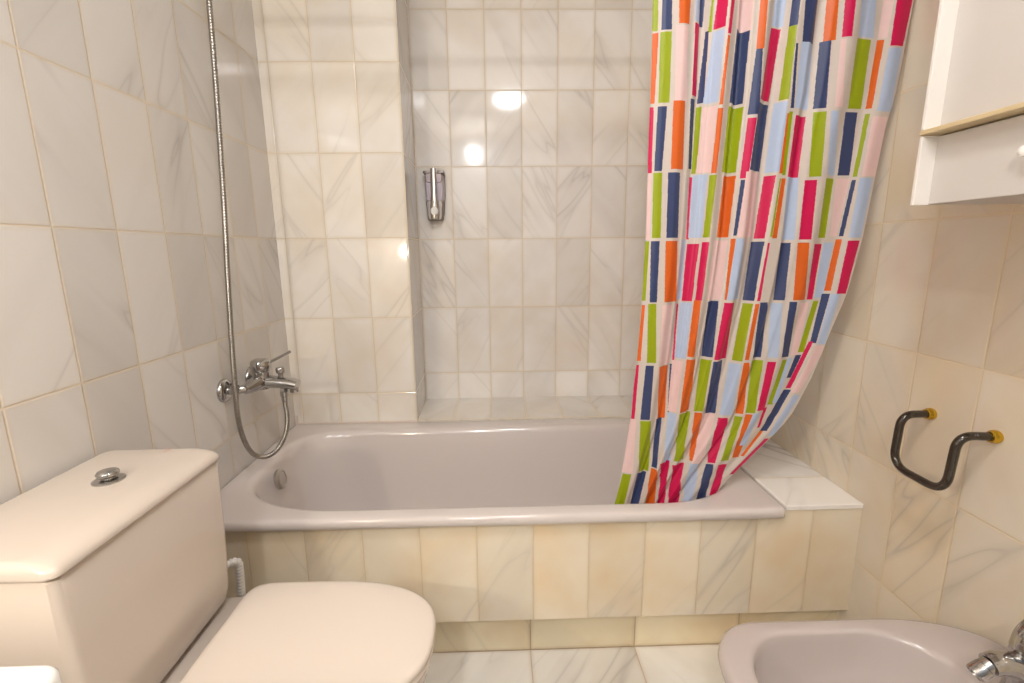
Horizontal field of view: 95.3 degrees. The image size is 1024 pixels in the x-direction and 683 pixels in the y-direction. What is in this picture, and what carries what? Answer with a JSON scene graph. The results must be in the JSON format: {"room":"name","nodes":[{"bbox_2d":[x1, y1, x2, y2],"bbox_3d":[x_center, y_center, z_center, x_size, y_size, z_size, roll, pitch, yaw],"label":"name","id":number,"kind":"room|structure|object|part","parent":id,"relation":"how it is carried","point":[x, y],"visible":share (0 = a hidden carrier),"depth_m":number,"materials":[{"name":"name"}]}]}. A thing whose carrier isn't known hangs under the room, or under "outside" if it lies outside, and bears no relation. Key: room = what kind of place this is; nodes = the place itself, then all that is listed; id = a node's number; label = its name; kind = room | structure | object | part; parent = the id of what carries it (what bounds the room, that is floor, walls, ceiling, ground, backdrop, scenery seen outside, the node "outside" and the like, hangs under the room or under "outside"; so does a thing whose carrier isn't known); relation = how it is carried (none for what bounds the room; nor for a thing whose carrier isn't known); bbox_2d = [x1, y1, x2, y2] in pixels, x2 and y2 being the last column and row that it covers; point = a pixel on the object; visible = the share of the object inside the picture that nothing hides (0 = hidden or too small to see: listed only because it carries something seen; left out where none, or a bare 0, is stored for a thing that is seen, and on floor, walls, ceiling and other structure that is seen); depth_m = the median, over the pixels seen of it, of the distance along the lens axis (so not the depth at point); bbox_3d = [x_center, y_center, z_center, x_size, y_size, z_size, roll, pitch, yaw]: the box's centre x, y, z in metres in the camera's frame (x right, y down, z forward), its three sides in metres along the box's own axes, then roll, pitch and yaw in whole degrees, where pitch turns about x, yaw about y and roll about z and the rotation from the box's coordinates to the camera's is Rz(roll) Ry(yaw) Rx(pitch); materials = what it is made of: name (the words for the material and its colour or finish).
{"room":"bathroom","nodes":[
{"label":"bathroom","id":0,"kind":"room"},
{"bbox_2d":[0,0,295,504],"bbox_3d":[-0.897,-0.074,0.245,0.100,2.360,3.092,-1,11,-1],"label":"wall","id":1,"kind":"structure","parent":0,"point":[114,328],"depth_m":1.06,"materials":[{"name":"tile"}]},
{"bbox_2d":[216,350,300,402],"bbox_3d":[-0.778,0.098,1.483,0.192,0.141,0.230,-1,11,-1],"label":"mixer tap","id":2,"kind":"object","parent":1,"relation":"attached to","point":[258,376],"visible":0.98,"depth_m":1.46,"materials":[{"name":"silver metal"}]},
{"bbox_2d":[206,0,289,458],"bbox_3d":[-0.801,-0.395,1.347,0.155,1.554,0.155,-1,11,-1],"label":"shower hose","id":3,"kind":"object","parent":2,"relation":"attached to","point":[284,396],"visible":1,"depth_m":1.33,"materials":[{"name":"silver metal"}]},
{"bbox_3d":[-0.736,0.097,1.484,0.027,0.033,0.027,-1,11,-1],"label":"diverter knob","id":4,"kind":"part","parent":2,"relation":"part of","materials":[{"name":"silver metal"}]},
{"bbox_3d":[-0.739,0.051,1.475,0.084,0.046,0.008,-1,11,-1],"label":"lever","id":5,"kind":"part","parent":2,"relation":"part of","materials":[{"name":"silver metal"}]},
{"bbox_3d":[-0.740,0.131,1.490,0.117,0.051,0.056,-1,11,-1],"label":"spout","id":6,"kind":"part","parent":2,"relation":"part of","materials":[{"name":"silver metal"}]},
{"bbox_3d":[0.028,-1.046,0.978,1.814,0.025,0.025,-1,11,-1],"label":"curtain rod","id":7,"kind":"object","parent":1,"relation":"attached to","visible":0},
{"bbox_2d":[614,0,913,503],"bbox_3d":[0.607,-0.257,1.183,0.642,1.590,0.106,-1,11,-1],"label":"shower curtain","id":8,"kind":"object","parent":7,"relation":"hanging from","point":[768,119],"visible":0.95,"depth_m":1.17,"materials":[{"name":"multicoloured fabric"}]},
{"bbox_2d":[252,0,425,422],"bbox_3d":[-0.697,-0.410,1.968,0.594,2.360,0.408,-1,11,-1],"label":"wall pier","id":9,"kind":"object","parent":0,"point":[335,75],"visible":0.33,"depth_m":1.75,"materials":[{"name":"tile"}]},
{"bbox_2d":[295,415,417,424],"bbox_3d":[-0.634,0.316,1.899,0.494,0.040,0.007,-1,11,-1],"label":"sealant","id":10,"kind":"structure","parent":9,"relation":"attached to","point":[296,416],"depth_m":1.90,"materials":[{"name":"white plastic"}]},
{"bbox_2d":[407,0,652,398],"bbox_3d":[0.259,-0.456,2.149,1.514,2.360,0.126,-1,11,-1],"label":"wall","id":11,"kind":"structure","parent":0,"point":[534,114],"depth_m":2.04,"materials":[{"name":"tile"}]},
{"bbox_2d":[423,168,445,220],"bbox_3d":[-0.331,-0.625,1.993,0.088,0.213,0.084,-1,11,-1],"label":"soap dispenser","id":12,"kind":"object","parent":11,"relation":"attached to","point":[435,189],"visible":1,"depth_m":1.98,"materials":[{"name":"silver metal"}]},
{"bbox_2d":[425,176,443,200],"bbox_3d":[-0.331,-0.657,1.999,0.076,0.108,0.040,-1,11,-1],"label":"soap bottle","id":13,"kind":"object","parent":12,"relation":"on","point":[439,180],"depth_m":1.98,"materials":[{"name":"clear plastic"}]},
{"bbox_3d":[-0.332,-0.635,2.029,0.086,0.182,0.010,-1,11,-1],"label":"plate","id":14,"kind":"part","parent":12,"relation":"part of","materials":[{"name":"silver metal"}]},
{"bbox_2d":[418,395,632,421],"bbox_3d":[0.262,0.319,2.088,1.335,0.063,0.289,-1,11,-1],"label":"ledge","id":15,"kind":"object","parent":11,"relation":"attached to","point":[606,406],"visible":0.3,"depth_m":2.05,"materials":[{"name":"tile"}]},
{"bbox_2d":[424,644,724,682],"bbox_3d":[0.068,1.080,0.702,2.014,0.100,3.500,-1,11,-1],"label":"floor","id":16,"kind":"structure","parent":0,"point":[698,663],"depth_m":1.31,"materials":[{"name":"tile"}]},
{"bbox_2d":[0,665,61,682],"bbox_3d":[-0.566,0.650,0.113,0.526,0.983,0.580,-1,11,-1],"label":"washbasin","id":17,"kind":"object","parent":16,"relation":"on","point":[39,673],"visible":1,"depth_m":0.32,"materials":[{"name":"white ceramic"}]},
{"bbox_2d":[0,448,435,682],"bbox_3d":[-0.494,0.611,0.867,0.694,0.770,0.384,-1,11,-1],"label":"toilet","id":18,"kind":"object","parent":16,"relation":"on","point":[114,568],"visible":0.99,"depth_m":0.81,"materials":[{"name":"beige ceramic"}]},
{"bbox_3d":[-0.722,0.244,0.835,0.049,0.010,0.049,-1,11,-1],"label":"flush button plate","id":19,"kind":"part","parent":18,"relation":"part of","materials":[{"name":"silver metal"}]},
{"bbox_3d":[-0.726,0.270,0.795,0.238,0.026,0.384,-1,11,-1],"label":"cistern lid","id":20,"kind":"part","parent":18,"relation":"part of","materials":[{"name":"beige ceramic"}]},
{"bbox_2d":[227,558,245,596],"bbox_3d":[-0.691,0.737,1.127,0.026,0.428,0.129,5,12,25],"label":"supply hose","id":21,"kind":"object","parent":18,"relation":"attached to","point":[237,563],"visible":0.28,"depth_m":1.14,"materials":[{"name":"white plastic"}]},
{"bbox_3d":[-0.359,0.565,0.884,0.422,0.019,0.316,-1,11,-1],"label":"seat","id":22,"kind":"part","parent":18,"relation":"part of","materials":[{"name":"beige plastic"}]},
{"bbox_3d":[-0.359,0.584,0.888,0.420,0.014,0.314,-1,11,-1],"label":"seat","id":23,"kind":"part","parent":18,"relation":"part of","materials":[{"name":"beige plastic"}]},
{"bbox_2d":[221,418,784,531],"bbox_3d":[-0.070,0.572,1.604,1.598,0.371,0.714,-1,11,-1],"label":"bathtub","id":24,"kind":"object","parent":16,"relation":"on","point":[554,471],"visible":0.54,"depth_m":1.82,"materials":[{"name":"grey ceramic"}]},
{"bbox_2d":[225,512,861,621],"bbox_3d":[0.046,0.625,1.289,1.814,0.307,0.025,-1,11,-1],"label":"bath panel","id":25,"kind":"object","parent":24,"relation":"attached to","point":[795,562],"visible":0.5,"depth_m":1.28,"materials":[{"name":"tile"}]},
{"bbox_2d":[433,610,837,652],"bbox_3d":[0.048,0.834,1.364,1.814,0.131,0.027,-1,11,-1],"label":"baseboard","id":26,"kind":"structure","parent":25,"relation":"attached to","point":[503,635],"depth_m":1.36,"materials":[{"name":"tile"}]},
{"bbox_2d":[718,618,1023,682],"bbox_3d":[0.681,0.726,0.820,0.568,0.537,0.384,-1,11,-1],"label":"bidet","id":27,"kind":"object","parent":16,"relation":"on","point":[877,650],"visible":1,"depth_m":0.94,"materials":[{"name":"grey ceramic"}]},
{"bbox_2d":[966,619,1023,682],"bbox_3d":[0.839,0.537,0.787,0.127,0.158,0.054,-1,11,-1],"label":"mixer tap","id":28,"kind":"object","parent":27,"relation":"on","point":[992,666],"depth_m":0.78,"materials":[{"name":"silver metal"}]},
{"bbox_2d":[770,0,1023,647],"bbox_3d":[1.013,-0.132,0.439,0.100,2.360,3.394,-1,11,-1],"label":"wall","id":29,"kind":"structure","parent":0,"point":[931,313],"depth_m":1.07,"materials":[{"name":"tile"}]},
{"bbox_2d":[740,439,863,509],"bbox_3d":[0.836,0.381,1.607,0.214,0.014,0.709,-1,11,-1],"label":"ledge","id":30,"kind":"object","parent":29,"relation":"attached to","point":[795,485],"visible":0.5,"depth_m":1.38,"materials":[{"name":"stone"}]},
{"bbox_2d":[785,509,861,512],"bbox_3d":[0.844,0.457,1.278,0.214,0.010,0.025,-1,11,-1],"label":"trim","id":31,"kind":"structure","parent":29,"relation":"attached to","point":[826,510],"depth_m":1.27,"materials":[{"name":"stone"}]},
{"bbox_2d":[890,408,1003,490],"bbox_3d":[0.915,0.235,0.999,0.079,0.149,0.167,-1,11,-1],"label":"towel rail","id":32,"kind":"object","parent":29,"relation":"attached to","point":[993,436],"visible":1,"depth_m":0.97,"materials":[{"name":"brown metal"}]},
{"bbox_2d":[910,0,1023,205],"bbox_3d":[0.842,-0.598,0.466,0.226,0.832,0.633,-1,11,-1],"label":"upper cabinet","id":33,"kind":"object","parent":29,"relation":"attached to","point":[974,101],"visible":1,"depth_m":0.76,"materials":[{"name":"white wood"}]},
{"bbox_3d":[0.766,-0.246,0.531,0.008,0.116,0.621,-1,11,-1],"label":"drawer","id":34,"kind":"part","parent":33,"relation":"part of","materials":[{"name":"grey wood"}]},
{"bbox_3d":[0.761,-0.660,0.451,0.008,0.704,0.621,-1,11,-1],"label":"door","id":35,"kind":"part","parent":33,"relation":"part of","materials":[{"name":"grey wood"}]},
{"bbox_3d":[0.747,-0.276,0.676,0.022,0.016,0.016,-1,11,-1],"label":"knob","id":36,"kind":"part","parent":33,"relation":"part of","materials":[{"name":"white ceramic"}]}
]}

